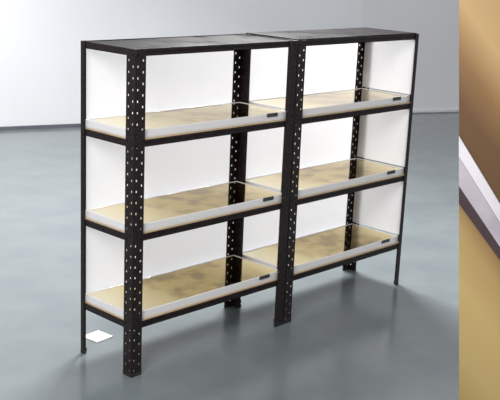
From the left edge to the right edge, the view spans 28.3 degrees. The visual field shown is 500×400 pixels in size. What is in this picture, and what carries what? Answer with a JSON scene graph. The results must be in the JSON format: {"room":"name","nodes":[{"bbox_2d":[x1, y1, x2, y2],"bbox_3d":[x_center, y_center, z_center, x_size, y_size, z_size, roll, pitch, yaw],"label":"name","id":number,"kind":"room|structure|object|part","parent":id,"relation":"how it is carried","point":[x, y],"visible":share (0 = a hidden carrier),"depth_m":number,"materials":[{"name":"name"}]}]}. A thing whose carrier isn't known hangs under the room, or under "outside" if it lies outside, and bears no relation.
{"room":"empty showroom","nodes":[
{"label":"empty showroom","id":0,"kind":"room"},
{"bbox_2d":[0,0,363,126],"bbox_3d":[-2.659,-2.662,9.694,8.947,4.000,0.150,-5,16,-26],"label":"wall","id":1,"kind":"structure","parent":0,"point":[40,40],"depth_m":10.40,"materials":[{"name":"paint"}]},
{"bbox_2d":[0,123,80,130],"bbox_3d":[-2.702,-0.721,10.108,8.947,0.035,0.029,-5,16,-26],"label":"trim","id":2,"kind":"structure","parent":1,"relation":"attached to","point":[77,124],"depth_m":10.35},
{"bbox_2d":[0,112,458,399],"bbox_3d":[0.839,0.390,6.643,17.000,0.100,21.000,16,19,42],"label":"floor","id":3,"kind":"structure","parent":0,"point":[350,334],"depth_m":5.30,"materials":[{"name":"paint"}]},
{"bbox_2d":[86,330,112,342],"bbox_3d":[-0.767,0.688,4.995,0.110,0.006,0.110,13,18,37],"label":"card","id":4,"kind":"object","parent":3,"relation":"on","point":[97,336],"visible":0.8,"depth_m":4.99,"materials":[{"name":"white paper"}]},
{"bbox_2d":[81,33,297,377],"bbox_3d":[-0.293,-0.025,4.850,0.390,1.498,1.030,16,19,42],"label":"shelving unit","id":5,"kind":"object","parent":3,"relation":"on","point":[128,77],"visible":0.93,"depth_m":4.78,"materials":[{"name":"black metal"}]},
{"bbox_3d":[-0.768,0.011,4.617,0.030,1.492,0.030,16,19,42],"label":"post","id":6,"kind":"part","parent":5,"relation":"part of","materials":[{"name":"black metal"}]},
{"bbox_3d":[-0.625,-0.277,4.417,0.367,0.031,0.024,16,19,42],"label":"short rail","id":7,"kind":"part","parent":5,"relation":"part of","materials":[{"name":"black metal"}]},
{"bbox_3d":[-0.643,0.136,4.522,0.367,0.031,0.024,16,19,42],"label":"short rail","id":8,"kind":"part","parent":5,"relation":"part of","materials":[{"name":"black metal"}]},
{"bbox_3d":[-0.660,0.538,4.625,0.367,0.031,0.024,16,19,42],"label":"short rail","id":9,"kind":"part","parent":5,"relation":"part of","materials":[{"name":"black metal"}]},
{"bbox_3d":[-0.608,-0.660,4.318,0.367,0.031,0.024,16,19,42],"label":"short rail","id":10,"kind":"part","parent":5,"relation":"part of","materials":[{"name":"black metal"}]},
{"bbox_3d":[-0.514,0.078,4.399,0.060,1.492,0.060,16,19,42],"label":"post","id":11,"kind":"part","parent":5,"relation":"part of","materials":[{"name":"black metal"}]},
{"bbox_3d":[-0.386,-0.770,4.784,0.026,0.031,1.019,16,19,42],"label":"long rail","id":12,"kind":"part","parent":5,"relation":"part of","materials":[{"name":"black metal"}]},
{"bbox_2d":[85,255,279,320],"bbox_3d":[-0.311,0.425,4.960,0.357,0.040,0.999,16,19,42],"label":"tray","id":13,"kind":"object","parent":5,"relation":"on","point":[164,292],"visible":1,"depth_m":4.92,"materials":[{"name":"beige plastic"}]},
{"bbox_2d":[85,181,283,231],"bbox_3d":[-0.294,0.024,4.857,0.357,0.040,0.999,16,19,42],"label":"tray","id":14,"kind":"object","parent":5,"relation":"on","point":[171,209],"visible":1,"depth_m":4.81,"materials":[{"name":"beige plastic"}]},
{"bbox_2d":[85,102,285,137],"bbox_3d":[-0.276,-0.390,4.751,0.357,0.040,0.999,16,19,42],"label":"tray","id":15,"kind":"object","parent":5,"relation":"on","point":[190,119],"visible":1,"depth_m":4.68,"materials":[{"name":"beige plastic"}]},
{"bbox_3d":[-0.188,0.499,4.857,0.026,0.031,1.019,16,19,42],"label":"long rail","id":16,"kind":"part","parent":5,"relation":"part of","materials":[{"name":"black metal"}]},
{"bbox_3d":[-0.171,0.098,4.754,0.026,0.031,1.019,16,19,42],"label":"long rail","id":17,"kind":"part","parent":5,"relation":"part of","materials":[{"name":"black metal"}]},
{"bbox_3d":[-0.153,-0.316,4.648,0.026,0.031,1.019,16,19,42],"label":"long rail","id":18,"kind":"part","parent":5,"relation":"part of","materials":[{"name":"black metal"}]},
{"bbox_3d":[-0.136,-0.699,4.550,0.026,0.031,1.019,16,19,42],"label":"long rail","id":19,"kind":"part","parent":5,"relation":"part of","materials":[{"name":"black metal"}]},
{"bbox_3d":[-0.070,-0.133,5.297,0.060,1.492,0.060,16,19,42],"label":"post","id":20,"kind":"part","parent":5,"relation":"part of","materials":[{"name":"black metal"}]},
{"bbox_3d":[0.086,-0.808,5.015,0.367,0.031,0.026,16,19,42],"label":"short rail","id":21,"kind":"part","parent":5,"relation":"part of","materials":[{"name":"black metal"}]},
{"bbox_3d":[0.164,-0.067,5.078,0.060,1.492,0.060,16,19,42],"label":"post","id":22,"kind":"part","parent":5,"relation":"part of","materials":[{"name":"black metal"}]},
{"bbox_2d":[233,27,418,324],"bbox_3d":[0.429,-0.181,5.574,0.390,1.502,1.030,16,19,42],"label":"shelving unit","id":23,"kind":"object","parent":3,"relation":"on","point":[328,60],"visible":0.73,"depth_m":5.71,"materials":[{"name":"black metal"}]},
{"bbox_3d":[-0.025,-0.143,5.342,0.060,1.492,0.060,16,19,42],"label":"post","id":24,"kind":"part","parent":23,"relation":"part of","materials":[{"name":"black metal"}]},
{"bbox_3d":[0.208,-0.076,5.124,0.060,1.492,0.060,16,19,42],"label":"post","id":25,"kind":"part","parent":23,"relation":"part of","materials":[{"name":"black metal"}]},
{"bbox_2d":[242,223,397,272],"bbox_3d":[0.411,0.271,5.684,0.357,0.040,0.999,16,19,42],"label":"tray","id":26,"kind":"object","parent":23,"relation":"on","point":[330,245],"visible":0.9,"depth_m":5.66,"materials":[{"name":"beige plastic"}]},
{"bbox_2d":[246,158,403,197],"bbox_3d":[0.428,-0.130,5.581,0.357,0.040,0.999,16,19,42],"label":"tray","id":27,"kind":"object","parent":23,"relation":"on","point":[316,179],"visible":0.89,"depth_m":5.55,"materials":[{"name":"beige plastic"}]},
{"bbox_2d":[249,88,409,116],"bbox_3d":[0.446,-0.544,5.475,0.357,0.040,0.999,16,19,42],"label":"tray","id":28,"kind":"object","parent":23,"relation":"on","point":[359,98],"visible":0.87,"depth_m":5.44,"materials":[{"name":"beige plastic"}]},
{"bbox_3d":[0.445,-0.544,5.477,0.336,0.030,0.982,16,19,42],"label":"gold plate","id":29,"kind":"part","parent":28,"relation":"part of","materials":[{"name":"wood"}]},
{"bbox_3d":[0.534,0.345,5.582,0.026,0.031,1.019,16,19,42],"label":"long rail","id":30,"kind":"part","parent":23,"relation":"part of","materials":[{"name":"black metal"}]},
{"bbox_3d":[0.551,-0.057,5.479,0.026,0.031,1.019,16,19,42],"label":"long rail","id":31,"kind":"part","parent":23,"relation":"part of","materials":[{"name":"black metal"}]},
{"bbox_3d":[0.652,-0.287,6.021,0.060,1.492,0.060,16,19,42],"label":"post","id":32,"kind":"part","parent":23,"relation":"part of","materials":[{"name":"black metal"}]},
{"bbox_3d":[0.569,-0.470,5.373,0.026,0.031,1.019,16,19,42],"label":"long rail","id":33,"kind":"part","parent":23,"relation":"part of","materials":[{"name":"black metal"}]},
{"bbox_3d":[0.586,-0.853,5.275,0.026,0.031,1.019,16,19,42],"label":"long rail","id":34,"kind":"part","parent":23,"relation":"part of","materials":[{"name":"black metal"}]},
{"bbox_3d":[0.907,-0.220,5.803,0.030,1.492,0.030,16,19,42],"label":"post","id":35,"kind":"part","parent":23,"relation":"part of","materials":[{"name":"black metal"}]},
{"bbox_2d":[362,0,458,112],"bbox_3d":[3.434,-3.121,12.526,4.520,4.000,0.150,-4,16,-22],"label":"wall","id":36,"kind":"structure","parent":0,"point":[436,22],"depth_m":12.28,"materials":[{"name":"grey paint"}]},
{"bbox_2d":[413,109,458,112],"bbox_3d":[3.383,-1.190,12.939,4.520,0.028,0.019,-4,16,-22],"label":"baseboard","id":37,"kind":"structure","parent":36,"relation":"attached to","point":[437,110],"depth_m":12.52,"materials":[{"name":"paint"}]},
{"bbox_2d":[459,0,499,399],"bbox_3d":[1.038,-0.019,3.234,0.923,2.400,0.047,6,15,14],"label":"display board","id":38,"kind":"object","parent":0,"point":[479,20],"visible":1,"depth_m":3.29,"materials":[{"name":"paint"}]},
{"bbox_3d":[0.949,0.226,3.302,0.577,0.844,0.016,6,15,14],"label":"pale rail","id":39,"kind":"part","parent":38,"relation":"part of","materials":[{"name":"paint"}]},
{"bbox_3d":[0.950,0.278,3.316,0.570,0.809,0.012,6,15,14],"label":"mauve rail","id":40,"kind":"part","parent":38,"relation":"part of","materials":[{"name":"paint"}]},
{"bbox_3d":[0.953,0.328,3.329,0.561,0.714,0.010,6,15,14],"label":"dark rail","id":41,"kind":"part","parent":38,"relation":"part of","materials":[{"name":"metal"}]}
]}

